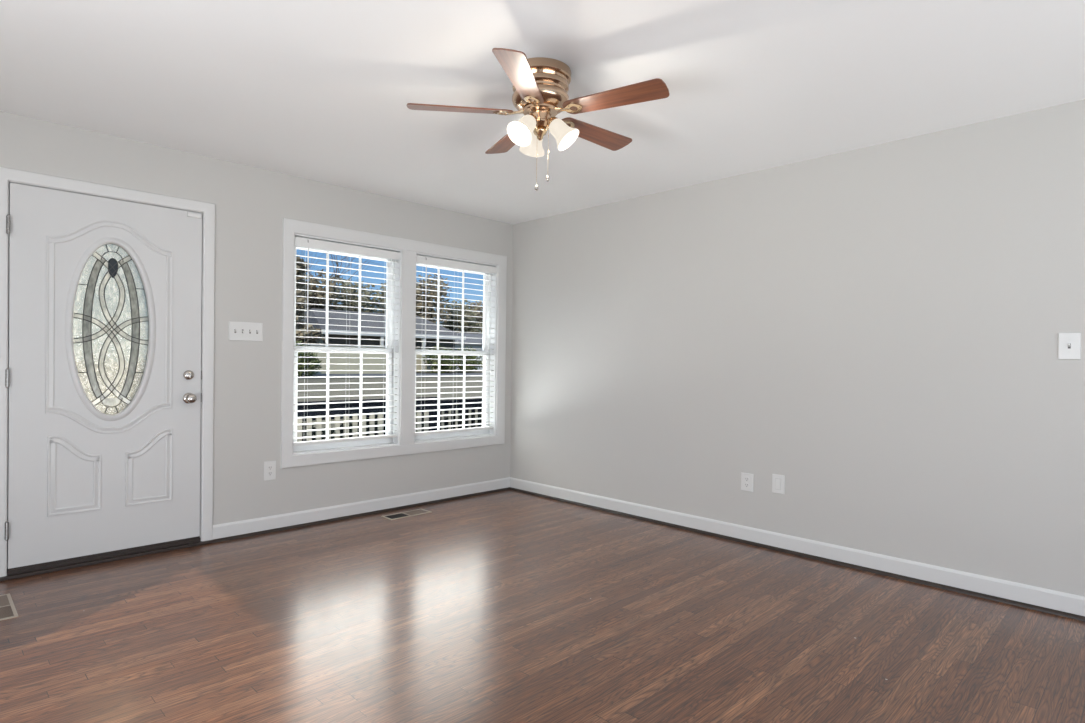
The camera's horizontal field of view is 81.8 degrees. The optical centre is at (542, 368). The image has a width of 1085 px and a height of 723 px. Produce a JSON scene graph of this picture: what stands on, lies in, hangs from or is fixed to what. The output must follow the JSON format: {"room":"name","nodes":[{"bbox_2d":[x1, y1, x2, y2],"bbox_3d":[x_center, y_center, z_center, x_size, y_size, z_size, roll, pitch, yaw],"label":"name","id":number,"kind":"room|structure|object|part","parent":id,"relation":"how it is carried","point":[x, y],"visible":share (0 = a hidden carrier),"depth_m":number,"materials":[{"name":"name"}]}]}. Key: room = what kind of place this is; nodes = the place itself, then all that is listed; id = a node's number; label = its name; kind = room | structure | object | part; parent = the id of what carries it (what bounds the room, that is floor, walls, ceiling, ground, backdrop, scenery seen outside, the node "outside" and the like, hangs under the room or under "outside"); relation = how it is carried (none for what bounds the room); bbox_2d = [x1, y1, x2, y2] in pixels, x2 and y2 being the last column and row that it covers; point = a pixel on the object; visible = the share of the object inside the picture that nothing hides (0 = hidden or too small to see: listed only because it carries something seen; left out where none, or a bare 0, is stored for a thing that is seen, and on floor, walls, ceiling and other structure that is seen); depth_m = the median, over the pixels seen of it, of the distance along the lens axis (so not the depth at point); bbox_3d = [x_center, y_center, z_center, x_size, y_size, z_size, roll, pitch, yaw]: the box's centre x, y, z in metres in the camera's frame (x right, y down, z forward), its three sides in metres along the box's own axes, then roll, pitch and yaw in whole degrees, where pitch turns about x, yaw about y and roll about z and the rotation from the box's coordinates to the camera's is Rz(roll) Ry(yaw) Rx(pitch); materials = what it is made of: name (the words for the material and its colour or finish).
{"room":"empty living room","nodes":[
{"label":"empty living room","id":0,"kind":"room"},
{"bbox_2d":[0,111,512,524],"bbox_3d":[-2.264,-0.111,3.909,5.440,2.440,0.140,0,1,-45],"label":"wall","id":1,"kind":"structure","parent":0,"point":[252,204],"depth_m":4.18,"materials":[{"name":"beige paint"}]},
{"bbox_2d":[5,183,201,570],"bbox_3d":[-2.468,0.049,3.595,0.941,2.039,0.114,0,1,-45],"label":"door","id":2,"kind":"structure","parent":1,"relation":"in","point":[103,374],"depth_m":3.57,"materials":[{"name":"white paint"}]},
{"bbox_3d":[-2.603,0.590,3.486,0.244,0.438,0.008,0,1,-45],"label":"panel molding","id":3,"kind":"part","parent":2,"relation":"part of","materials":[{"name":"white paint"}]},
{"bbox_3d":[-2.470,-0.235,3.600,0.613,1.225,0.008,0,1,-45],"label":"panel molding","id":4,"kind":"part","parent":2,"relation":"part of","materials":[{"name":"white paint"}]},
{"bbox_3d":[-2.489,-0.223,3.616,0.373,0.990,0.005,0,1,-45],"label":"textured glass","id":5,"kind":"part","parent":2,"relation":"part of","materials":[{"name":"clear glass"}]},
{"bbox_3d":[-2.475,-0.223,3.602,0.441,1.058,0.024,0,1,-45],"label":"oval frame","id":6,"kind":"part","parent":2,"relation":"part of","materials":[{"name":"white paint"}]},
{"bbox_3d":[-2.348,0.590,3.741,0.246,0.438,0.008,0,1,-45],"label":"panel molding","id":7,"kind":"part","parent":2,"relation":"part of","materials":[{"name":"white paint"}]},
{"bbox_3d":[-2.172,0.186,3.862,0.066,0.066,0.070,0,1,-45],"label":"knob","id":8,"kind":"part","parent":2,"relation":"part of","materials":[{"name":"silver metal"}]},
{"bbox_2d":[0,167,214,576],"bbox_3d":[-2.511,0.033,3.647,1.063,2.150,0.148,0,1,-45],"label":"door frame","id":9,"kind":"structure","parent":1,"relation":"attached to","point":[7,175],"depth_m":3.68,"materials":[{"name":"white paint"}]},
{"bbox_2d":[229,321,262,340],"bbox_3d":[-1.948,-0.240,4.109,0.208,0.123,0.018,0,1,-45],"label":"light switch","id":10,"kind":"object","parent":1,"relation":"attached to","point":[238,331],"visible":1,"depth_m":4.10,"materials":[{"name":"white plastic"}]},
{"bbox_2d":[264,461,275,480],"bbox_3d":[-1.845,0.694,4.238,0.079,0.129,0.009,0,1,-45],"label":"wall outlet","id":11,"kind":"object","parent":1,"relation":"attached to","point":[269,466],"visible":1,"depth_m":4.24,"materials":[{"name":"white plastic"}]},
{"bbox_2d":[212,477,509,539],"bbox_3d":[-1.200,1.049,4.884,2.551,0.088,0.014,0,1,-45],"label":"baseboard","id":12,"kind":"structure","parent":1,"relation":"attached to","point":[223,530],"depth_m":4.63,"materials":[{"name":"white paint"}]},
{"bbox_2d":[213,487,509,542],"bbox_3d":[-1.213,1.103,4.863,2.600,0.020,0.027,0,1,-45],"label":"trim","id":13,"kind":"structure","parent":1,"relation":"attached to","point":[508,488],"depth_m":4.62,"materials":[{"name":"brown wood"}]},
{"bbox_2d":[281,218,506,468],"bbox_3d":[-1.119,-0.168,5.054,2.031,1.713,0.189,0,1,-45],"label":"window","id":14,"kind":"structure","parent":1,"relation":"in","point":[326,447],"depth_m":4.94,"materials":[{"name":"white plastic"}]},
{"bbox_3d":[-1.491,0.220,4.706,0.816,0.742,0.025,0,1,-45],"label":"sash frame","id":15,"kind":"part","parent":14,"relation":"part of","materials":[{"name":"white plastic"}]},
{"bbox_3d":[-1.500,-0.509,4.718,0.816,0.783,0.026,0,1,-45],"label":"sash frame","id":16,"kind":"part","parent":14,"relation":"part of","materials":[{"name":"white plastic"}]},
{"bbox_2d":[325,251,361,347],"bbox_3d":[-1.496,-0.509,4.713,0.281,0.703,0.006,0,1,-45],"label":"grille","id":17,"kind":"object","parent":14,"relation":"attached to","point":[327,255],"depth_m":4.69,"materials":[{"name":"white plastic"}]},
{"bbox_2d":[326,353,362,439],"bbox_3d":[-1.487,0.213,4.701,0.287,0.656,0.006,0,1,-45],"label":"grille","id":18,"kind":"object","parent":14,"relation":"attached to","point":[361,354],"depth_m":4.61,"materials":[{"name":"white plastic"}]},
{"bbox_2d":[293,237,399,445],"bbox_3d":[-1.443,-0.183,4.659,0.838,1.457,0.076,0,1,-45],"label":"window blind","id":19,"kind":"object","parent":14,"relation":"attached to","point":[299,241],"visible":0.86,"depth_m":4.61,"materials":[{"name":"white plastic"}]},
{"bbox_3d":[-1.459,0.534,4.673,0.832,0.022,0.048,0,1,-45],"label":"rail","id":20,"kind":"part","parent":19,"relation":"part of","materials":[{"name":"white plastic"}]},
{"bbox_3d":[-1.450,-0.173,4.666,0.637,1.400,0.052,0,1,-45],"label":"ladder cord","id":21,"kind":"part","parent":19,"relation":"part of","materials":[{"name":"white fabric"}]},
{"bbox_2d":[414,255,496,435],"bbox_3d":[-0.740,-0.181,5.359,0.848,1.457,0.076,0,1,-45],"label":"window blind","id":22,"kind":"object","parent":14,"relation":"attached to","point":[419,259],"visible":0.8,"depth_m":5.33,"materials":[{"name":"white plastic"}]},
{"bbox_3d":[-0.756,0.536,5.372,0.842,0.022,0.048,0,1,-45],"label":"rail","id":23,"kind":"part","parent":22,"relation":"part of","materials":[{"name":"white plastic"}]},
{"bbox_2d":[414,252,497,442],"bbox_3d":[-0.783,-0.163,5.402,0.870,1.537,0.170,0,1,-45],"label":"window","id":24,"kind":"structure","parent":1,"relation":"in","point":[487,359],"depth_m":5.64,"materials":[{"name":"white plastic"}]},
{"bbox_2d":[437,267,463,350],"bbox_3d":[-0.793,-0.506,5.413,0.281,0.703,0.006,0,1,-45],"label":"grille","id":25,"kind":"object","parent":24,"relation":"attached to","point":[438,277],"depth_m":5.39,"materials":[{"name":"white plastic"}]},
{"bbox_3d":[-0.788,0.222,5.405,0.826,0.742,0.025,0,1,-45],"label":"sash frame","id":26,"kind":"part","parent":24,"relation":"part of","materials":[{"name":"white plastic"}]},
{"bbox_2d":[437,355,465,429],"bbox_3d":[-0.783,0.215,5.401,0.287,0.656,0.006,0,1,-45],"label":"grille","id":27,"kind":"object","parent":24,"relation":"attached to","point":[464,356],"depth_m":5.40,"materials":[{"name":"white plastic"}]},
{"bbox_3d":[-0.797,-0.506,5.417,0.826,0.783,0.026,0,1,-45],"label":"sash frame","id":28,"kind":"part","parent":24,"relation":"part of","materials":[{"name":"white plastic"}]},
{"bbox_2d":[0,490,1084,722],"bbox_3d":[0.111,1.221,1.617,5.580,0.120,6.780,0,1,-45],"label":"floor","id":29,"kind":"structure","parent":0,"point":[507,606],"depth_m":2.69,"materials":[{"name":"brown wood"}]},
{"bbox_2d":[0,593,17,620],"bbox_3d":[-2.539,1.113,2.895,0.144,0.004,0.372,0,1,-45],"label":"floor vent","id":30,"kind":"object","parent":29,"relation":"in","point":[7,608],"visible":1,"depth_m":2.90,"materials":[{"name":"beige metal"}]},
{"bbox_2d":[0,538,212,581],"bbox_3d":[-2.527,1.088,3.667,1.045,0.040,0.190,0,1,-45],"label":"threshold","id":31,"kind":"object","parent":29,"relation":"on","point":[81,562],"visible":0.68,"depth_m":3.57,"materials":[{"name":"brown wood"}]},
{"bbox_2d":[381,509,430,519],"bbox_3d":[-1.035,1.114,4.772,0.355,0.004,0.142,0,1,-45],"label":"floor vent","id":32,"kind":"object","parent":29,"relation":"in","point":[418,511],"visible":1,"depth_m":4.76,"materials":[{"name":"beige metal"}]},
{"bbox_2d":[0,0,1084,223],"bbox_3d":[0.143,-1.339,1.593,5.580,0.120,6.780,0,1,-45],"label":"ceiling","id":33,"kind":"structure","parent":0,"point":[316,90],"depth_m":2.79,"materials":[{"name":"white paint"}]},
{"bbox_2d":[407,48,668,190],"bbox_3d":[0.020,-1.027,2.753,1.067,0.528,1.104,0,1,-45],"label":"ceiling fan","id":34,"kind":"object","parent":33,"relation":"hanging from","point":[540,86],"visible":1,"depth_m":2.65,"materials":[{"name":"brown wood"}]},
{"bbox_3d":[-0.352,-1.113,2.690,0.453,0.031,0.122,1,1,-7],"label":"fan blade","id":35,"kind":"part","parent":34,"relation":"part of","materials":[{"name":"brown wood"}]},
{"bbox_3d":[-0.153,-1.113,3.043,0.122,0.031,0.453,0,1,-25],"label":"fan blade","id":36,"kind":"part","parent":34,"relation":"part of","materials":[{"name":"brown wood"}]},
{"bbox_3d":[-0.078,-1.106,2.392,0.122,0.031,0.453,1,1,11],"label":"fan blade","id":37,"kind":"part","parent":34,"relation":"part of","materials":[{"name":"brown wood"}]},
{"bbox_3d":[-0.083,-1.015,2.653,0.132,0.134,0.117,0,1,-45],"label":"lamp shade","id":38,"kind":"part","parent":34,"relation":"part of","materials":[{"name":"white glass"}]},
{"bbox_3d":[-0.067,-1.038,2.670,0.069,0.072,0.051,0,1,-45],"label":"bulb","id":39,"kind":"part","parent":34,"relation":"part of","materials":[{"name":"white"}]},
{"bbox_3d":[-0.037,-1.016,2.839,0.115,0.135,0.130,0,1,-45],"label":"lamp shade","id":40,"kind":"part","parent":34,"relation":"part of","materials":[{"name":"white glass"}]},
{"bbox_3d":[0.042,-1.058,2.722,0.055,0.064,0.064,0,1,-45],"label":"lamp arm","id":41,"kind":"part","parent":34,"relation":"part of","materials":[{"name":"gold metal"}]},
{"bbox_3d":[0.100,-1.013,2.710,0.118,0.134,0.129,0,1,-45],"label":"lamp shade","id":42,"kind":"part","parent":34,"relation":"part of","materials":[{"name":"white glass"}]},
{"bbox_3d":[0.244,-1.108,2.963,0.453,0.031,0.122,0,1,-43],"label":"fan blade","id":43,"kind":"part","parent":34,"relation":"part of","materials":[{"name":"brown wood"}]},
{"bbox_3d":[0.290,-1.103,2.561,0.453,0.031,0.122,1,1,29],"label":"fan blade","id":44,"kind":"part","parent":34,"relation":"part of","materials":[{"name":"brown wood"}]},
{"bbox_2d":[510,99,1084,596],"bbox_3d":[2.055,-0.053,3.523,0.140,2.440,6.780,0,1,-45],"label":"wall","id":45,"kind":"structure","parent":0,"point":[875,329],"depth_m":3.69,"materials":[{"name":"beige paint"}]},
{"bbox_2d":[741,472,753,491],"bbox_3d":[1.348,0.751,4.125,0.009,0.117,0.085,0,1,-45],"label":"wall outlet","id":46,"kind":"object","parent":45,"relation":"attached to","point":[746,478],"visible":1,"depth_m":4.12,"materials":[{"name":"white plastic"}]},
{"bbox_2d":[772,474,784,493],"bbox_3d":[1.496,0.736,3.975,0.011,0.119,0.081,0,1,-45],"label":"wall plate","id":47,"kind":"object","parent":45,"relation":"attached to","point":[778,481],"visible":1,"depth_m":3.97,"materials":[{"name":"white plastic"}]},
{"bbox_2d":[510,477,1084,615],"bbox_3d":[1.986,1.103,3.480,0.014,0.088,6.500,0,1,-45],"label":"baseboard","id":48,"kind":"structure","parent":45,"relation":"attached to","point":[1047,598],"depth_m":3.69,"materials":[{"name":"white paint"}]},
{"bbox_2d":[510,487,1084,621],"bbox_3d":[1.981,1.157,3.476,0.027,0.020,6.500,0,1,-45],"label":"trim","id":49,"kind":"structure","parent":45,"relation":"attached to","point":[950,588],"depth_m":3.68,"materials":[{"name":"brown wood"}]},
{"bbox_2d":[1058,332,1080,358],"bbox_3d":[2.497,-0.105,2.967,0.018,0.127,0.083,0,1,-45],"label":"light switch","id":50,"kind":"object","parent":45,"relation":"attached to","point":[1069,344],"visible":1,"depth_m":2.97,"materials":[{"name":"white plastic"}]},
{"label":"outside","id":51,"kind":"structure","parent":0,"visible":0},
{"bbox_2d":[297,371,482,433],"bbox_3d":[-24.951,0.315,66.029,170.000,1.080,119.800,0,1,-45],"label":"lawn","id":52,"kind":"structure","parent":51,"point":[418,379],"depth_m":26.20,"materials":[{"name":"plant"}]},
{"bbox_2d":[296,256,321,343],"bbox_3d":[-13.783,-2.975,34.409,3.138,6.588,2.759,0,1,-45],"label":"leafy tree","id":53,"kind":"object","parent":52,"relation":"on","point":[303,334],"visible":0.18,"depth_m":33.96,"materials":[{"name":"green plant"}]},
{"bbox_2d":[296,341,321,375],"bbox_3d":[-12.086,-0.425,31.034,2.484,1.881,2.166,0,1,-45],"label":"shrub","id":54,"kind":"object","parent":52,"relation":"on","point":[313,361],"visible":0.44,"depth_m":31.00,"materials":[{"name":"green plant"}]},
{"bbox_2d":[302,422,340,440],"bbox_3d":[-2.950,1.194,7.463,1.404,1.162,1.061,0,1,-45],"label":"evergreen shrub","id":55,"kind":"object","parent":52,"relation":"on","point":[303,426],"visible":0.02,"depth_m":7.50,"materials":[{"name":"green plant"}]},
{"bbox_2d":[303,269,344,310],"bbox_3d":[-18.115,-3.635,50.072,6.030,8.450,7.192,0,1,-45],"label":"leafy tree","id":56,"kind":"object","parent":52,"relation":"on","point":[312,301],"visible":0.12,"depth_m":48.98,"materials":[{"name":"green plant"}]},
{"bbox_2d":[298,250,361,303],"bbox_3d":[-20.930,-6.881,52.082,13.864,13.918,16.932,0,1,-45],"label":"bare tree","id":57,"kind":"object","parent":52,"relation":"on","point":[301,250],"visible":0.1,"depth_m":52.84,"materials":[{"name":"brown plant"}]},
{"bbox_2d":[302,251,378,304],"bbox_3d":[-18.688,-8.513,56.785,10.054,17.118,12.443,0,1,-45],"label":"bare tree","id":58,"kind":"object","parent":52,"relation":"on","point":[305,251],"visible":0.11,"depth_m":58.12,"materials":[{"name":"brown plant"}]},
{"bbox_2d":[298,344,385,373],"bbox_3d":[-11.449,-0.467,34.021,10.100,1.630,0.280,0,1,-45],"label":"wall","id":59,"kind":"structure","parent":52,"relation":"on","point":[356,356],"depth_m":34.71,"materials":[{"name":"beige"}]},
{"bbox_2d":[321,418,385,438],"bbox_3d":[-2.344,1.198,8.073,1.395,1.149,1.092,0,1,-45],"label":"evergreen shrub","id":60,"kind":"object","parent":52,"relation":"on","point":[350,423],"visible":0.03,"depth_m":7.92,"materials":[{"name":"green plant"}]},
{"bbox_2d":[322,276,385,313],"bbox_3d":[-16.038,-3.553,53.637,6.805,8.795,7.527,0,1,-45],"label":"leafy tree","id":61,"kind":"object","parent":52,"relation":"on","point":[354,303],"visible":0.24,"depth_m":51.98,"materials":[{"name":"green plant"}]},
{"bbox_2d":[302,308,465,371],"bbox_3d":[-11.678,-1.751,41.558,10.100,3.930,8.350,0,1,-45],"label":"house","id":62,"kind":"structure","parent":52,"relation":"on","point":[339,317],"depth_m":38.87,"materials":[{"name":"beige"}]},
{"bbox_3d":[-9.716,-0.826,37.810,0.160,2.200,0.140,0,1,-45],"label":"porch post","id":63,"kind":"part","parent":62,"relation":"part of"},
{"bbox_3d":[-7.589,-0.819,39.925,0.160,2.200,0.140,0,1,-45],"label":"porch post","id":64,"kind":"part","parent":62,"relation":"part of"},
{"bbox_2d":[366,416,423,433],"bbox_3d":[-2.302,1.176,9.252,1.379,1.138,1.088,0,1,-45],"label":"evergreen shrub","id":65,"kind":"object","parent":52,"relation":"on","point":[384,417],"visible":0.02,"depth_m":9.13,"materials":[{"name":"green plant"}]},
{"bbox_2d":[374,283,427,316],"bbox_3d":[-13.265,-3.796,57.449,6.352,9.102,8.267,0,1,-32],"label":"leafy tree","id":66,"kind":"object","parent":52,"relation":"on","point":[382,288],"visible":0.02,"depth_m":55.66,"materials":[{"name":"green plant"}]},
{"bbox_2d":[416,274,451,324],"bbox_3d":[-11.148,-4.162,57.016,6.027,9.588,6.641,0,1,-45],"label":"leafy tree","id":67,"kind":"object","parent":52,"relation":"on","point":[429,315],"visible":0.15,"depth_m":56.07,"materials":[{"name":"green plant"}]},
{"bbox_2d":[422,345,457,372],"bbox_3d":[-6.289,-0.511,39.279,2.390,1.893,2.151,0,1,-45],"label":"shrub","id":68,"kind":"object","parent":52,"relation":"on","point":[443,364],"visible":0.76,"depth_m":38.96,"materials":[{"name":"green plant"}]},
{"bbox_2d":[416,413,466,431],"bbox_3d":[-1.693,1.182,9.865,1.418,1.126,1.096,0,1,-45],"label":"evergreen shrub","id":69,"kind":"object","parent":52,"relation":"on","point":[445,417],"visible":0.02,"depth_m":9.72,"materials":[{"name":"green plant"}]},
{"bbox_2d":[435,297,482,333],"bbox_3d":[-8.813,-3.191,62.066,7.104,7.878,6.170,1,1,7],"label":"leafy tree","id":70,"kind":"object","parent":52,"relation":"on","point":[453,324],"visible":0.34,"depth_m":60.59,"materials":[{"name":"green plant"}]},
{"bbox_2d":[452,346,480,372],"bbox_3d":[-5.059,-0.525,41.412,2.386,1.937,2.169,0,1,-45],"label":"shrub","id":71,"kind":"object","parent":52,"relation":"on","point":[468,362],"visible":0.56,"depth_m":41.07,"materials":[{"name":"green plant"}]},
{"bbox_2d":[454,333,482,369],"bbox_3d":[-6.760,-1.355,51.218,7.700,3.080,4.800,0,1,-45],"label":"house","id":72,"kind":"structure","parent":52,"relation":"on","point":[471,338],"depth_m":50.03,"materials":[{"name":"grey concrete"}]},
{"bbox_2d":[458,412,481,427],"bbox_3d":[-1.075,1.186,10.467,1.427,1.189,1.082,0,1,-45],"label":"evergreen shrub","id":73,"kind":"object","parent":52,"relation":"on","point":[472,415],"visible":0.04,"depth_m":10.23,"materials":[{"name":"green plant"}]},
{"bbox_2d":[465,300,482,333],"bbox_3d":[-6.153,-3.172,66.499,7.026,8.253,7.762,0,1,-45],"label":"leafy tree","id":74,"kind":"object","parent":52,"relation":"on","point":[479,314],"visible":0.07,"depth_m":65.31,"materials":[{"name":"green plant"}]},
{"bbox_3d":[-2.138,1.490,5.593,6.320,0.450,1.900,0,1,-45],"label":"porch deck","id":75,"kind":"object","parent":52,"relation":"on","visible":0},
{"bbox_2d":[297,397,437,441],"bbox_3d":[-2.302,0.797,6.654,2.870,0.900,0.098,0,1,-45],"label":"porch railing","id":76,"kind":"object","parent":75,"relation":"on","point":[418,402],"visible":0.15,"depth_m":6.83,"materials":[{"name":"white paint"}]},
{"bbox_3d":[-2.295,0.448,6.648,2.780,0.200,0.090,0,1,-45],"label":"rail","id":77,"kind":"part","parent":76,"relation":"part of","materials":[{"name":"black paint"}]},
{"bbox_3d":[-1.320,0.802,7.637,0.090,0.897,0.090,0,1,-45],"label":"post","id":78,"kind":"part","parent":76,"relation":"part of","materials":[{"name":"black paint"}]},
{"bbox_2d":[440,398,482,429],"bbox_3d":[-0.781,0.854,9.861,2.430,0.765,0.098,0,1,-45],"label":"porch railing","id":79,"kind":"object","parent":75,"relation":"on","point":[474,405],"visible":0.06,"depth_m":9.37,"materials":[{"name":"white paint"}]},
{"bbox_3d":[-0.775,0.572,9.855,2.340,0.200,0.090,0,1,-45],"label":"rail","id":80,"kind":"part","parent":79,"relation":"part of","materials":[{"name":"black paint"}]},
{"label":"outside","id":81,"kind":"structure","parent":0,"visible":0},
{"bbox_2d":[298,373,482,377],"bbox_3d":[-0.903,0.422,41.849,170.000,0.135,3.000,0,1,-45],"label":"street","id":82,"kind":"structure","parent":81,"point":[417,374],"depth_m":34.62,"materials":[{"name":"grey asphalt"}]}
]}

